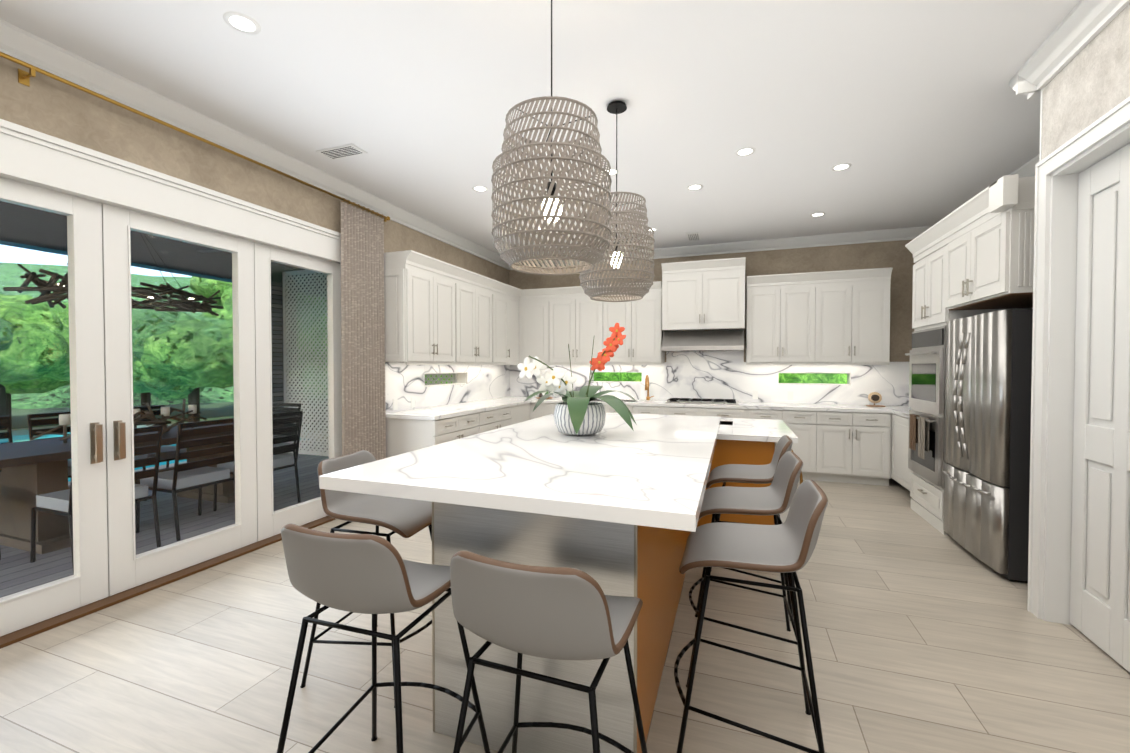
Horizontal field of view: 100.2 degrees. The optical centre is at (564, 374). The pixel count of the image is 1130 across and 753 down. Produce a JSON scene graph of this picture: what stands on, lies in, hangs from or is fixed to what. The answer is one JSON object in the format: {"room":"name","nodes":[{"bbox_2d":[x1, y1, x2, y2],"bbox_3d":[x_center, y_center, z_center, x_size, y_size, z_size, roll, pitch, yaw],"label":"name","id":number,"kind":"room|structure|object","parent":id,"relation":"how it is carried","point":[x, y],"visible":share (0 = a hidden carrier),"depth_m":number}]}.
{"room":"kitchen","nodes":[
{"label":"kitchen","id":0,"kind":"room"},
{"bbox_2d":[0,0,1079,259],"bbox_3d":[0.403,-1.788,2.707,6.130,0.120,8.780,0,1,20],"label":"ceiling","id":1,"kind":"structure","parent":0,"point":[916,112],"depth_m":2.87},
{"bbox_2d":[223,11,260,34],"bbox_3d":[-1.582,-1.719,2.316,0.154,0.003,0.154,0,1,11],"label":"recessed light","id":2,"kind":"object","parent":1,"relation":"in","point":[242,22],"depth_m":2.31},
{"bbox_2d":[316,144,366,159],"bbox_3d":[-1.752,-1.741,3.705,0.360,0.010,0.160,0,1,20],"label":"ceiling vent","id":3,"kind":"object","parent":1,"relation":"in","point":[342,151],"depth_m":3.69},
{"bbox_2d":[472,186,487,191],"bbox_3d":[-0.805,-1.759,4.480,0.154,0.003,0.154,0,1,11],"label":"recessed light","id":4,"kind":"object","parent":1,"relation":"in","point":[480,188],"depth_m":4.47},
{"bbox_2d":[491,0,611,274],"bbox_3d":[-0.056,-1.085,2.003,0.509,1.259,0.509,0,1,20],"label":"pendant light","id":5,"kind":"object","parent":1,"relation":"hanging from","point":[552,209],"visible":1,"depth_m":1.84},
{"bbox_2d":[602,168,619,175],"bbox_3d":[0.395,-1.752,4.092,0.154,0.003,0.154,0,1,11],"label":"recessed light","id":6,"kind":"object","parent":1,"relation":"in","point":[613,171],"depth_m":4.08},
{"bbox_2d":[579,101,654,301],"bbox_3d":[0.333,-1.111,3.042,0.485,1.244,0.485,0,1,20],"label":"pendant light","id":7,"kind":"object","parent":1,"relation":"hanging from","point":[616,258],"visible":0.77,"depth_m":2.88},
{"bbox_2d":[686,232,700,240],"bbox_3d":[1.672,-1.786,6.141,0.160,0.010,0.360,0,1,20],"label":"ceiling vent","id":8,"kind":"object","parent":1,"relation":"in","point":[691,236],"depth_m":6.12},
{"bbox_2d":[687,184,702,189],"bbox_3d":[1.222,-1.758,4.443,0.154,0.003,0.154,0,1,11],"label":"recessed light","id":9,"kind":"object","parent":1,"relation":"in","point":[695,186],"depth_m":4.43},
{"bbox_2d":[735,147,755,155],"bbox_3d":[1.414,-1.744,3.705,0.154,0.003,0.154,0,1,11],"label":"recessed light","id":10,"kind":"object","parent":1,"relation":"in","point":[743,151],"depth_m":3.70},
{"bbox_2d":[810,212,825,216],"bbox_3d":[2.806,-1.773,5.245,0.154,0.003,0.154,0,1,11],"label":"recessed light","id":11,"kind":"object","parent":1,"relation":"in","point":[817,214],"depth_m":5.24},
{"bbox_2d":[831,163,851,170],"bbox_3d":[2.335,-1.750,3.991,0.154,0.003,0.154,0,1,11],"label":"recessed light","id":12,"kind":"object","parent":1,"relation":"in","point":[843,166],"depth_m":3.99},
{"bbox_2d":[0,478,1129,752],"bbox_3d":[0.403,1.411,2.766,6.130,0.120,8.780,0,1,20],"label":"floor","id":13,"kind":"structure","parent":0,"point":[926,636],"depth_m":2.19},
{"bbox_2d":[300,450,431,707],"bbox_3d":[-0.844,0.877,2.227,0.513,0.972,0.512,0,1,15],"label":"stool","id":14,"kind":"object","parent":13,"relation":"on","point":[405,518],"visible":0.73,"depth_m":2.13},
{"bbox_2d":[277,524,489,752],"bbox_3d":[-0.552,0.890,1.473,0.512,0.972,0.513,0,1,18],"label":"stool","id":15,"kind":"object","parent":13,"relation":"on","point":[374,575],"visible":0.94,"depth_m":1.26},
{"bbox_2d":[386,410,483,457],"bbox_3d":[-1.446,0.875,5.253,0.658,0.860,0.930,0,1,20],"label":"base cabinet","id":16,"kind":"object","parent":13,"relation":"on","point":[403,435],"depth_m":4.85},
{"bbox_2d":[386,398,531,421],"bbox_3d":[-1.207,0.413,5.896,0.668,0.040,2.358,0,1,20],"label":"countertop","id":17,"kind":"structure","parent":16,"relation":"on","point":[426,413],"depth_m":5.52},
{"bbox_2d":[484,406,511,431],"bbox_3d":[-1.176,0.861,6.005,0.658,0.860,0.928,0,1,20],"label":"base cabinet","id":18,"kind":"object","parent":13,"relation":"on","point":[500,417],"depth_m":5.94},
{"bbox_2d":[512,402,531,424],"bbox_3d":[-0.921,0.848,6.715,0.658,0.860,0.698,0,1,20],"label":"base cabinet","id":19,"kind":"object","parent":13,"relation":"on","point":[521,413],"depth_m":6.66},
{"bbox_2d":[450,550,647,752],"bbox_3d":[-0.028,0.894,1.275,0.512,0.972,0.513,0,1,21],"label":"stool","id":20,"kind":"object","parent":13,"relation":"on","point":[562,613],"visible":1,"depth_m":1.05},
{"bbox_2d":[432,415,802,752],"bbox_3d":[0.775,0.858,3.054,1.566,0.975,3.228,0,1,20],"label":"kitchen island","id":21,"kind":"object","parent":13,"relation":"on","point":[625,560],"depth_m":1.70},
{"bbox_2d":[319,413,722,532],"bbox_3d":[0.157,0.357,2.580,1.260,0.045,2.460,0,1,20],"label":"island countertop","id":22,"kind":"structure","parent":21,"relation":"on","point":[653,475],"depth_m":1.69},
{"bbox_2d":[517,323,636,435],"bbox_3d":[0.088,0.014,2.596,0.649,0.637,0.610,0,1,20],"label":"potted orchid","id":23,"kind":"object","parent":22,"relation":"on","point":[577,413],"visible":1,"depth_m":2.56},
{"bbox_2d":[599,402,639,413],"bbox_3d":[0.659,0.846,6.832,0.920,0.860,0.628,0,1,20],"label":"base cabinet","id":24,"kind":"object","parent":13,"relation":"on","point":[608,409],"depth_m":6.47},
{"bbox_2d":[640,406,659,414],"bbox_3d":[1.159,0.850,6.653,0.419,0.860,0.628,0,1,20],"label":"base cabinet","id":25,"kind":"object","parent":13,"relation":"on","point":[643,409],"depth_m":6.32},
{"bbox_2d":[660,406,703,415],"bbox_3d":[1.577,0.852,6.503,0.610,0.860,0.628,0,1,20],"label":"base cabinet","id":26,"kind":"object","parent":13,"relation":"on","point":[664,410],"depth_m":6.17},
{"bbox_2d":[704,406,747,418],"bbox_3d":[2.125,0.856,6.306,0.555,0.860,0.628,0,1,20],"label":"base cabinet","id":27,"kind":"object","parent":13,"relation":"on","point":[716,411],"depth_m":5.99},
{"bbox_2d":[689,451,802,652],"bbox_3d":[0.877,0.875,2.331,0.513,0.972,0.512,0,1,17],"label":"stool","id":28,"kind":"object","parent":13,"relation":"on","point":[775,498],"visible":0.88,"depth_m":2.32},
{"bbox_2d":[706,435,793,620],"bbox_3d":[1.110,0.864,2.906,0.513,0.972,0.512,0,1,21],"label":"stool","id":29,"kind":"object","parent":13,"relation":"on","point":[753,474],"visible":0.77,"depth_m":2.88},
{"bbox_2d":[674,480,827,752],"bbox_3d":[0.668,0.885,1.748,0.513,0.972,0.512,0,1,20],"label":"stool","id":30,"kind":"object","parent":13,"relation":"on","point":[788,544],"visible":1,"depth_m":1.67},
{"bbox_2d":[748,406,807,479],"bbox_3d":[2.779,0.860,6.072,0.835,0.860,0.628,0,1,20],"label":"base cabinet","id":31,"kind":"object","parent":13,"relation":"on","point":[796,420],"depth_m":5.73},
{"bbox_2d":[808,410,891,485],"bbox_3d":[3.446,0.865,5.806,0.839,0.860,0.677,0,1,20],"label":"base cabinet","id":32,"kind":"object","parent":13,"relation":"on","point":[845,446],"depth_m":5.54},
{"bbox_2d":[532,398,887,409],"bbox_3d":[1.413,0.401,6.549,5.158,0.040,0.637,0,1,20],"label":"countertop","id":33,"kind":"structure","parent":32,"relation":"on","point":[627,401],"depth_m":6.14},
{"bbox_2d":[535,392,552,398],"bbox_3d":[-0.319,0.315,7.234,0.270,0.105,0.270,0,1,20],"label":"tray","id":34,"kind":"object","parent":33,"relation":"on","point":[541,395],"visible":0.54,"depth_m":7.23},
{"bbox_2d":[892,414,903,486],"bbox_3d":[3.910,0.882,4.898,0.668,0.860,0.836,0,1,20],"label":"base cabinet","id":35,"kind":"object","parent":13,"relation":"on","point":[897,419],"depth_m":5.19},
{"bbox_2d":[904,222,939,527],"bbox_3d":[3.590,0.036,4.133,0.764,2.580,0.786,0,1,20],"label":"tall cabinet","id":36,"kind":"object","parent":13,"relation":"on","point":[920,373],"depth_m":4.27},
{"bbox_2d":[888,406,903,413],"bbox_3d":[4.011,0.427,5.182,0.676,0.040,1.455,0,1,20],"label":"countertop","id":37,"kind":"structure","parent":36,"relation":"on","point":[895,409],"depth_m":5.39},
{"bbox_2d":[865,392,884,406],"bbox_3d":[3.811,0.306,5.803,0.180,0.175,0.136,0,1,20],"label":"stand","id":38,"kind":"object","parent":37,"relation":"on","point":[874,397],"visible":1,"depth_m":5.79},
{"bbox_2d":[936,174,1034,534],"bbox_3d":[3.301,0.051,3.330,0.764,2.580,0.922,0,1,20],"label":"tall cabinet","id":39,"kind":"object","parent":13,"relation":"on","point":[974,256],"depth_m":3.32},
{"bbox_2d":[942,309,1032,582],"bbox_3d":[3.270,0.460,3.361,0.806,1.760,0.880,0,1,20],"label":"fridge","id":40,"kind":"object","parent":13,"relation":"on","point":[988,381],"visible":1,"depth_m":3.17},
{"bbox_2d":[0,56,1129,671],"bbox_3d":[0.403,-0.188,2.737,6.130,3.081,8.780,0,1,20],"label":"wall","id":41,"kind":"structure","parent":0,"point":[104,176],"depth_m":2.82},
{"bbox_2d":[0,51,389,221],"bbox_3d":[-2.718,-1.540,2.486,0.105,0.092,5.146,0,1,20],"label":"curtain rod","id":42,"kind":"object","parent":41,"relation":"attached to","point":[24,77],"visible":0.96,"depth_m":2.83},
{"bbox_2d":[341,202,385,459],"bbox_3d":[-1.944,-0.140,4.576,0.076,2.855,0.555,0,1,20],"label":"curtain","id":43,"kind":"object","parent":42,"relation":"hanging from","point":[363,337],"visible":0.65,"depth_m":4.54},
{"bbox_2d":[0,19,511,269],"bbox_3d":[-2.292,-1.684,3.677,0.105,0.125,8.480,0,1,20],"label":"trim","id":44,"kind":"structure","parent":41,"relation":"attached to","point":[42,53],"depth_m":3.14},
{"bbox_2d":[425,372,465,386],"bbox_3d":[-1.582,0.060,6.063,0.146,0.160,0.950,0,1,20],"label":"liner","id":45,"kind":"object","parent":41,"relation":"attached to","point":[461,377],"depth_m":6.39},
{"bbox_2d":[384,250,523,365],"bbox_3d":[-1.280,-0.710,6.066,0.402,1.120,2.709,0,1,20],"label":"upper cabinet","id":46,"kind":"object","parent":41,"relation":"attached to","point":[436,310],"depth_m":5.42},
{"bbox_2d":[524,286,587,365],"bbox_3d":[-0.324,-0.732,7.287,1.377,1.120,0.382,0,1,20],"label":"upper cabinet","id":47,"kind":"object","parent":41,"relation":"attached to","point":[553,317],"depth_m":7.08},
{"bbox_2d":[584,283,639,365],"bbox_3d":[0.681,-0.726,6.926,0.841,1.120,0.382,0,1,20],"label":"upper cabinet","id":48,"kind":"object","parent":41,"relation":"attached to","point":[599,316],"depth_m":6.79},
{"bbox_2d":[590,372,641,382],"bbox_3d":[0.792,0.040,7.186,0.800,0.160,0.146,0,1,20],"label":"liner","id":49,"kind":"object","parent":41,"relation":"attached to","point":[592,380],"depth_m":7.12},
{"bbox_2d":[640,282,663,361],"bbox_3d":[1.227,-0.722,6.731,0.332,1.120,0.382,0,1,20],"label":"upper cabinet","id":50,"kind":"object","parent":41,"relation":"attached to","point":[650,303],"depth_m":6.60},
{"bbox_2d":[660,257,747,353],"bbox_3d":[1.879,-0.907,6.424,1.060,1.180,0.512,0,1,20],"label":"upper cabinet","id":51,"kind":"object","parent":41,"relation":"attached to","point":[702,302],"depth_m":6.25},
{"bbox_2d":[512,226,931,269],"bbox_3d":[1.874,-1.738,6.630,5.710,0.125,0.105,0,1,20],"label":"trim","id":52,"kind":"structure","parent":41,"relation":"attached to","point":[910,233],"depth_m":6.25},
{"bbox_2d":[746,274,787,361],"bbox_3d":[2.637,-0.713,6.225,0.464,1.120,0.382,0,1,20],"label":"upper cabinet","id":53,"kind":"object","parent":41,"relation":"attached to","point":[767,294],"depth_m":6.09},
{"bbox_2d":[778,372,850,384],"bbox_3d":[3.296,0.056,6.288,0.860,0.160,0.146,0,1,20],"label":"window","id":54,"kind":"structure","parent":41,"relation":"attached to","point":[848,374],"depth_m":6.21},
{"bbox_2d":[788,269,859,361],"bbox_3d":[3.179,-0.709,6.030,0.928,1.120,0.382,0,1,20],"label":"upper cabinet","id":55,"kind":"object","parent":41,"relation":"attached to","point":[824,307],"depth_m":5.87},
{"bbox_2d":[860,267,892,361],"bbox_3d":[3.741,-0.706,5.828,0.402,1.120,0.382,0,1,20],"label":"upper cabinet","id":56,"kind":"object","parent":41,"relation":"attached to","point":[875,283],"depth_m":5.69},
{"bbox_2d":[1010,154,1038,177],"bbox_3d":[3.917,-1.690,4.025,0.105,0.125,3.410,0,1,20],"label":"trim","id":57,"kind":"structure","parent":41,"relation":"attached to","point":[1028,169],"depth_m":3.94},
{"bbox_2d":[1042,4,1129,158],"bbox_3d":[1.748,-0.142,0.223,0.145,3.080,5.260,0,1,22],"label":"wall","id":58,"kind":"structure","parent":0,"point":[1087,86],"depth_m":2.25},
{"bbox_2d":[1009,0,1129,624],"bbox_3d":[2.020,-0.141,0.169,0.898,3.080,5.365,0,1,22],"label":"door frame","id":59,"kind":"structure","parent":58,"relation":"attached to","point":[1083,24],"depth_m":2.56},
{"label":"outside","id":60,"kind":"structure","parent":0,"visible":0},
{"bbox_2d":[0,419,327,485],"bbox_3d":[-10.045,1.515,6.104,7.950,0.350,11.500,0,1,20],"label":"ground","id":61,"kind":"structure","parent":60,"point":[22,435],"depth_m":10.25},
{"bbox_2d":[0,440,328,597],"bbox_3d":[-4.136,1.419,4.778,3.768,0.150,14.000,0,1,20],"label":"floor","id":62,"kind":"structure","parent":60,"point":[146,538],"depth_m":4.31},
{"bbox_2d":[0,416,12,443],"bbox_3d":[-5.057,0.877,4.121,0.595,0.961,0.526,0,1,20],"label":"outdoor chair","id":63,"kind":"object","parent":62,"relation":"on","point":[7,425],"depth_m":4.42},
{"bbox_2d":[27,411,71,477],"bbox_3d":[-4.841,0.866,4.723,0.595,0.961,0.526,0,1,20],"label":"outdoor chair","id":64,"kind":"object","parent":62,"relation":"on","point":[35,422],"depth_m":4.64},
{"bbox_2d":[30,426,162,572],"bbox_3d":[-3.523,0.887,3.571,0.595,0.961,0.526,0,1,20],"label":"outdoor chair","id":65,"kind":"object","parent":62,"relation":"on","point":[56,507],"depth_m":3.58},
{"bbox_2d":[0,399,283,553],"bbox_3d":[-4.064,0.808,4.475,1.000,1.082,2.300,0,1,20],"label":"dining table","id":66,"kind":"object","parent":62,"relation":"on","point":[58,448],"depth_m":3.77},
{"bbox_2d":[133,405,186,500],"bbox_3d":[-4.625,0.855,5.326,0.595,0.961,0.526,0,1,20],"label":"outdoor chair","id":67,"kind":"object","parent":62,"relation":"on","point":[168,452],"depth_m":5.33},
{"bbox_2d":[135,418,234,540],"bbox_3d":[-3.307,0.876,4.173,0.595,0.961,0.526,0,1,20],"label":"outdoor chair","id":68,"kind":"object","parent":62,"relation":"on","point":[195,475],"depth_m":4.03},
{"bbox_2d":[213,411,302,510],"bbox_3d":[-3.091,0.865,4.775,0.595,0.961,0.526,0,1,20],"label":"outdoor chair","id":69,"kind":"object","parent":62,"relation":"on","point":[282,463],"depth_m":4.79},
{"bbox_2d":[271,281,297,454],"bbox_3d":[-5.853,-0.029,4.656,0.500,2.750,6.960,0,1,20],"label":"stone column","id":70,"kind":"structure","parent":62,"relation":"on","point":[276,310],"depth_m":7.50},
{"bbox_2d":[0,201,325,296],"bbox_3d":[-4.206,-1.696,4.746,3.918,0.580,14.000,0,1,20],"label":"porch roof","id":71,"kind":"structure","parent":70,"relation":"on","point":[16,238],"depth_m":6.17},
{"bbox_2d":[3,232,222,315],"bbox_3d":[-4.042,-1.204,4.451,0.918,1.272,1.641,0,1,20],"label":"driftwood","id":72,"kind":"object","parent":71,"relation":"hanging from","point":[47,287],"depth_m":4.29},
{"bbox_2d":[272,402,300,478],"bbox_3d":[-3.628,0.848,5.691,0.550,0.961,0.602,0,1,20],"label":"outdoor chair","id":73,"kind":"object","parent":62,"relation":"on","point":[282,409],"depth_m":5.87},
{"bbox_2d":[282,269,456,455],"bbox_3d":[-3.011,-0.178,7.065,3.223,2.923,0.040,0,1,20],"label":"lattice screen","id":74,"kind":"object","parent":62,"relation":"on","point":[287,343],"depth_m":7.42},
{"bbox_2d":[11,385,328,429],"bbox_3d":[-19.869,1.766,60.376,200.000,2.050,220.000,0,1,20],"label":"ground","id":75,"kind":"structure","parent":60,"point":[206,409],"depth_m":19.04},
{"bbox_2d":[0,262,846,429],"bbox_3d":[-39.232,17.491,68.588,146.652,59.877,138.124,0,1,20],"label":"trees","id":76,"kind":"object","parent":75,"relation":"on","point":[199,287],"depth_m":10.51}
]}

